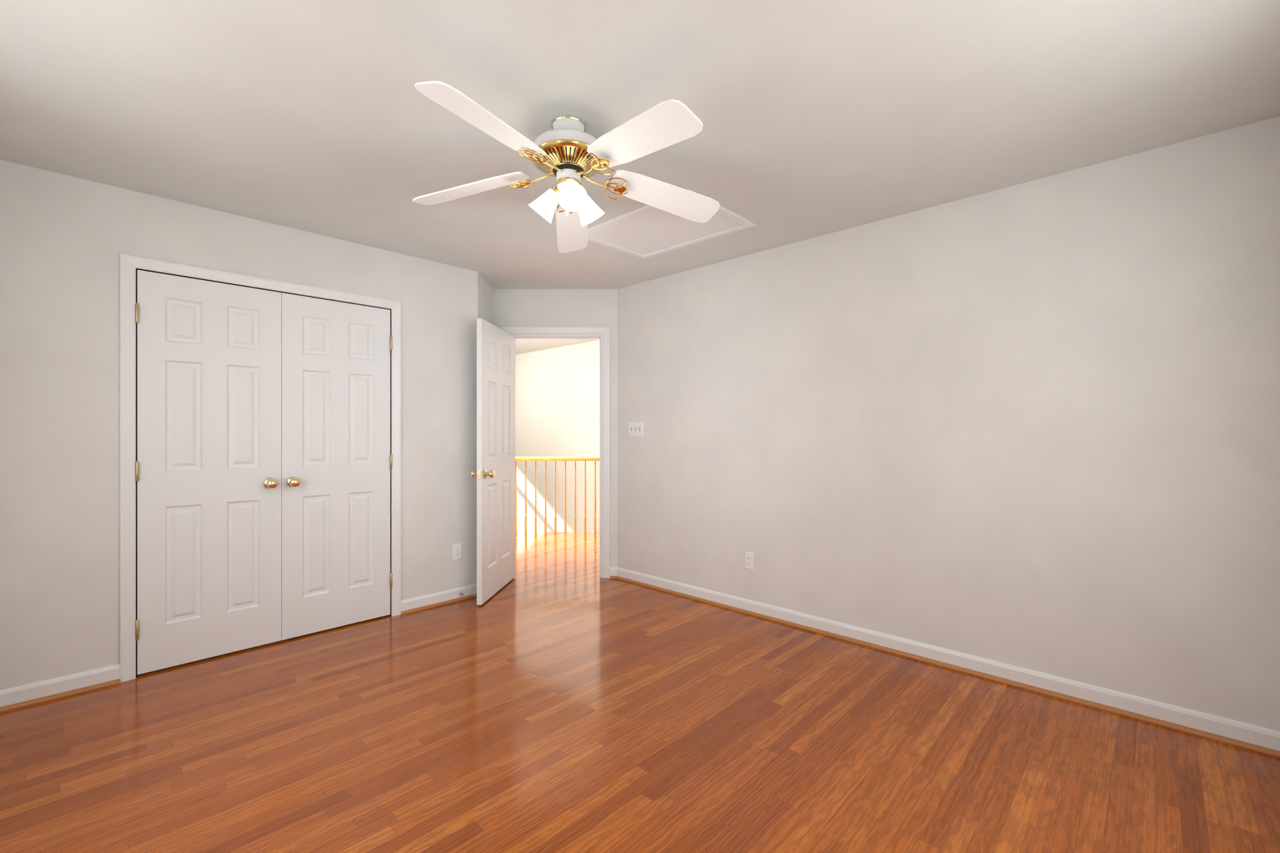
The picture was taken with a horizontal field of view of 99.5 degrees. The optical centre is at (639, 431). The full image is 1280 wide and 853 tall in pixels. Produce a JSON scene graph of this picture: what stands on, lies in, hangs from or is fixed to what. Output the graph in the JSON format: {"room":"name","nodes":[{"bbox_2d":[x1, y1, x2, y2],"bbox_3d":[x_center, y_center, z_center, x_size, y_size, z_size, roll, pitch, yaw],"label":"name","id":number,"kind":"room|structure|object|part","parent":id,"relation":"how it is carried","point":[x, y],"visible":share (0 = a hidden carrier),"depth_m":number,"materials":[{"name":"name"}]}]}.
{"room":"empty bedroom","nodes":[
{"label":"empty bedroom","id":0,"kind":"room"},
{"bbox_2d":[0,159,477,690],"bbox_3d":[-2.204,0.015,3.079,0.120,2.410,2.760,0,0,44],"label":"wall","id":1,"kind":"structure","parent":0,"point":[66,242],"depth_m":2.59,"materials":[{"name":"paint"}]},
{"bbox_2d":[0,678,120,712],"bbox_3d":[-2.753,1.210,2.386,0.016,0.019,0.672,0,0,44],"label":"baseboard","id":2,"kind":"structure","parent":1,"relation":"attached to","point":[55,696],"depth_m":2.48,"materials":[{"name":"brown wood"}]},
{"bbox_2d":[135,303,138,639],"bbox_3d":[-2.488,0.198,2.681,0.013,1.670,0.013,0,0,44],"label":"closet door left hinges","id":3,"kind":"object","parent":1,"relation":"attached to","point":[137,471],"visible":0.96,"depth_m":2.68,"materials":[{"name":"gold metal"}]},
{"bbox_2d":[136,270,281,674],"bbox_3d":[-2.272,0.203,2.900,0.103,2.011,0.612,0,0,44],"label":"closet door","id":4,"kind":"structure","parent":1,"relation":"in","point":[209,459],"depth_m":2.89,"materials":[{"name":"white wood"}]},
{"bbox_3d":[-2.086,0.295,3.070,0.068,0.064,0.064,0,0,44],"label":"knob","id":5,"kind":"part","parent":4,"relation":"part of","materials":[{"name":"gold metal"}]},
{"bbox_2d":[120,253,401,682],"bbox_3d":[-2.108,0.177,3.168,0.137,2.085,1.351,0,0,44],"label":"trim","id":6,"kind":"structure","parent":1,"relation":"attached to","point":[129,265],"depth_m":2.67,"materials":[{"name":"white wood"}]},
{"bbox_2d":[281,292,389,639],"bbox_3d":[-1.849,0.203,3.345,0.103,2.011,0.612,0,0,44],"label":"closet door","id":7,"kind":"structure","parent":1,"relation":"in","point":[335,464],"depth_m":3.33,"materials":[{"name":"white wood"}]},
{"bbox_3d":[-2.009,0.295,3.151,0.068,0.064,0.064,0,0,44],"label":"knob","id":8,"kind":"part","parent":7,"relation":"part of","materials":[{"name":"gold metal"}]},
{"bbox_2d":[390,335,392,588],"bbox_3d":[-1.640,0.198,3.572,0.013,1.670,0.013,0,0,44],"label":"closet door right hinges","id":9,"kind":"object","parent":1,"relation":"attached to","point":[390,461],"visible":1,"depth_m":3.57,"materials":[{"name":"gold metal"}]},
{"bbox_2d":[401,593,476,614],"bbox_3d":[-1.387,1.210,3.820,0.016,0.019,0.586,0,0,44],"label":"baseboard","id":10,"kind":"structure","parent":1,"relation":"attached to","point":[473,595],"depth_m":3.79,"materials":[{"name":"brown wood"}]},
{"bbox_2d":[453,543,461,560],"bbox_3d":[-1.318,0.871,3.919,0.007,0.116,0.071,0,0,44],"label":"outlet","id":11,"kind":"object","parent":1,"relation":"attached to","point":[455,552],"depth_m":3.92,"materials":[{"name":"white plastic"}]},
{"bbox_2d":[477,271,493,324],"bbox_3d":[-1.277,0.015,4.278,0.120,2.410,0.485,0,0,-2],"label":"wall","id":12,"kind":"structure","parent":0,"point":[485,300],"depth_m":4.24,"materials":[{"name":"paint"}]},
{"bbox_2d":[493,288,617,567],"bbox_3d":[-0.707,0.015,4.582,1.037,2.410,0.120,0,0,0],"label":"wall","id":13,"kind":"structure","parent":0,"point":[555,307],"depth_m":4.52,"materials":[{"name":"paint"}]},
{"bbox_2d":[470,318,515,604],"bbox_3d":[-1.087,0.210,4.144,0.171,1.996,0.745,0,0,5],"label":"entry door","id":14,"kind":"structure","parent":13,"relation":"in","point":[496,454],"depth_m":4.05,"materials":[{"name":"white wood"}]},
{"bbox_3d":[-1.116,0.300,3.821,0.171,0.070,0.095,0,0,5],"label":"entry door knobs","id":15,"kind":"part","parent":14,"relation":"part of","materials":[{"name":"gold metal"}]},
{"bbox_2d":[500,326,609,578],"bbox_3d":[-0.703,0.175,4.582,0.906,2.090,0.154,0,0,0],"label":"door frame","id":16,"kind":"structure","parent":13,"relation":"attached to","point":[604,454],"depth_m":4.51,"materials":[{"name":"white wood"}]},
{"bbox_2d":[515,340,599,531],"bbox_3d":[0.221,1.265,6.431,9.850,4.910,0.120,0,0,44],"label":"wall","id":17,"kind":"structure","parent":0,"point":[557,402],"depth_m":7.66,"materials":[{"name":"white paint"}]},
{"bbox_2d":[0,531,1279,852],"bbox_3d":[-0.736,1.280,3.463,7.143,0.120,5.500,0,0,44],"label":"floor","id":18,"kind":"structure","parent":0,"point":[557,695],"depth_m":2.07,"materials":[{"name":"brown wood"}]},
{"bbox_2d":[515,456,599,533],"bbox_3d":[-1.265,0.762,6.530,2.571,0.915,0.062,0,0,0],"label":"railing","id":19,"kind":"object","parent":18,"relation":"on","point":[557,459],"visible":0.42,"depth_m":6.52,"materials":[{"name":"orange wood"}]},
{"bbox_2d":[0,0,1279,354],"bbox_3d":[-1.648,-1.240,4.469,9.850,0.100,5.700,0,0,44],"label":"ceiling","id":20,"kind":"structure","parent":0,"point":[817,118],"depth_m":1.95,"materials":[{"name":"paint"}]},
{"bbox_2d":[412,80,719,253],"bbox_3d":[-0.263,-1.004,2.075,1.242,0.373,1.265,0,0,44],"label":"ceiling fan","id":21,"kind":"object","parent":20,"relation":"hanging from","point":[568,153],"visible":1,"depth_m":2.02,"materials":[{"name":"white wood"}]},
{"bbox_3d":[-0.278,-1.038,2.108,0.288,0.052,0.288,0,0,44],"label":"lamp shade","id":22,"kind":"part","parent":21,"relation":"part of","materials":[{"name":"gold metal"}]},
{"bbox_3d":[-0.278,-1.123,2.108,0.268,0.133,0.268,0,0,44],"label":"motor","id":23,"kind":"part","parent":21,"relation":"part of","materials":[{"name":"white"}]},
{"bbox_2d":[587,189,756,258],"bbox_3d":[0.134,-1.183,3.186,0.880,0.014,0.620,0,0,44],"label":"attic hatch","id":24,"kind":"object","parent":20,"relation":"attached to","point":[647,231],"depth_m":3.19,"materials":[{"name":"white paint"}]},
{"bbox_2d":[617,116,1279,731],"bbox_3d":[1.195,0.015,3.288,3.705,2.410,0.120,0,0,44],"label":"wall","id":25,"kind":"structure","parent":0,"point":[1034,425],"depth_m":2.63,"materials":[{"name":"paint"}]},
{"bbox_2d":[628,421,643,436],"bbox_3d":[-0.038,-0.018,4.368,0.163,0.117,0.017,0,0,44],"label":"light switch","id":26,"kind":"object","parent":25,"relation":"attached to","point":[635,429],"visible":1,"depth_m":4.37,"materials":[{"name":"white plastic"}]},
{"bbox_2d":[0,567,1279,758],"bbox_3d":[-0.393,1.176,2.166,4.456,0.088,3.695,0,0,44],"label":"baseboard","id":27,"kind":"structure","parent":25,"relation":"attached to","point":[1232,729],"depth_m":2.59,"materials":[{"name":"white wood"}]},
{"bbox_2d":[744,551,753,569],"bbox_3d":[0.732,0.868,3.641,0.071,0.116,0.007,0,0,44],"label":"outlet","id":28,"kind":"object","parent":25,"relation":"attached to","point":[751,560],"depth_m":3.64,"materials":[{"name":"white plastic"}]}
]}

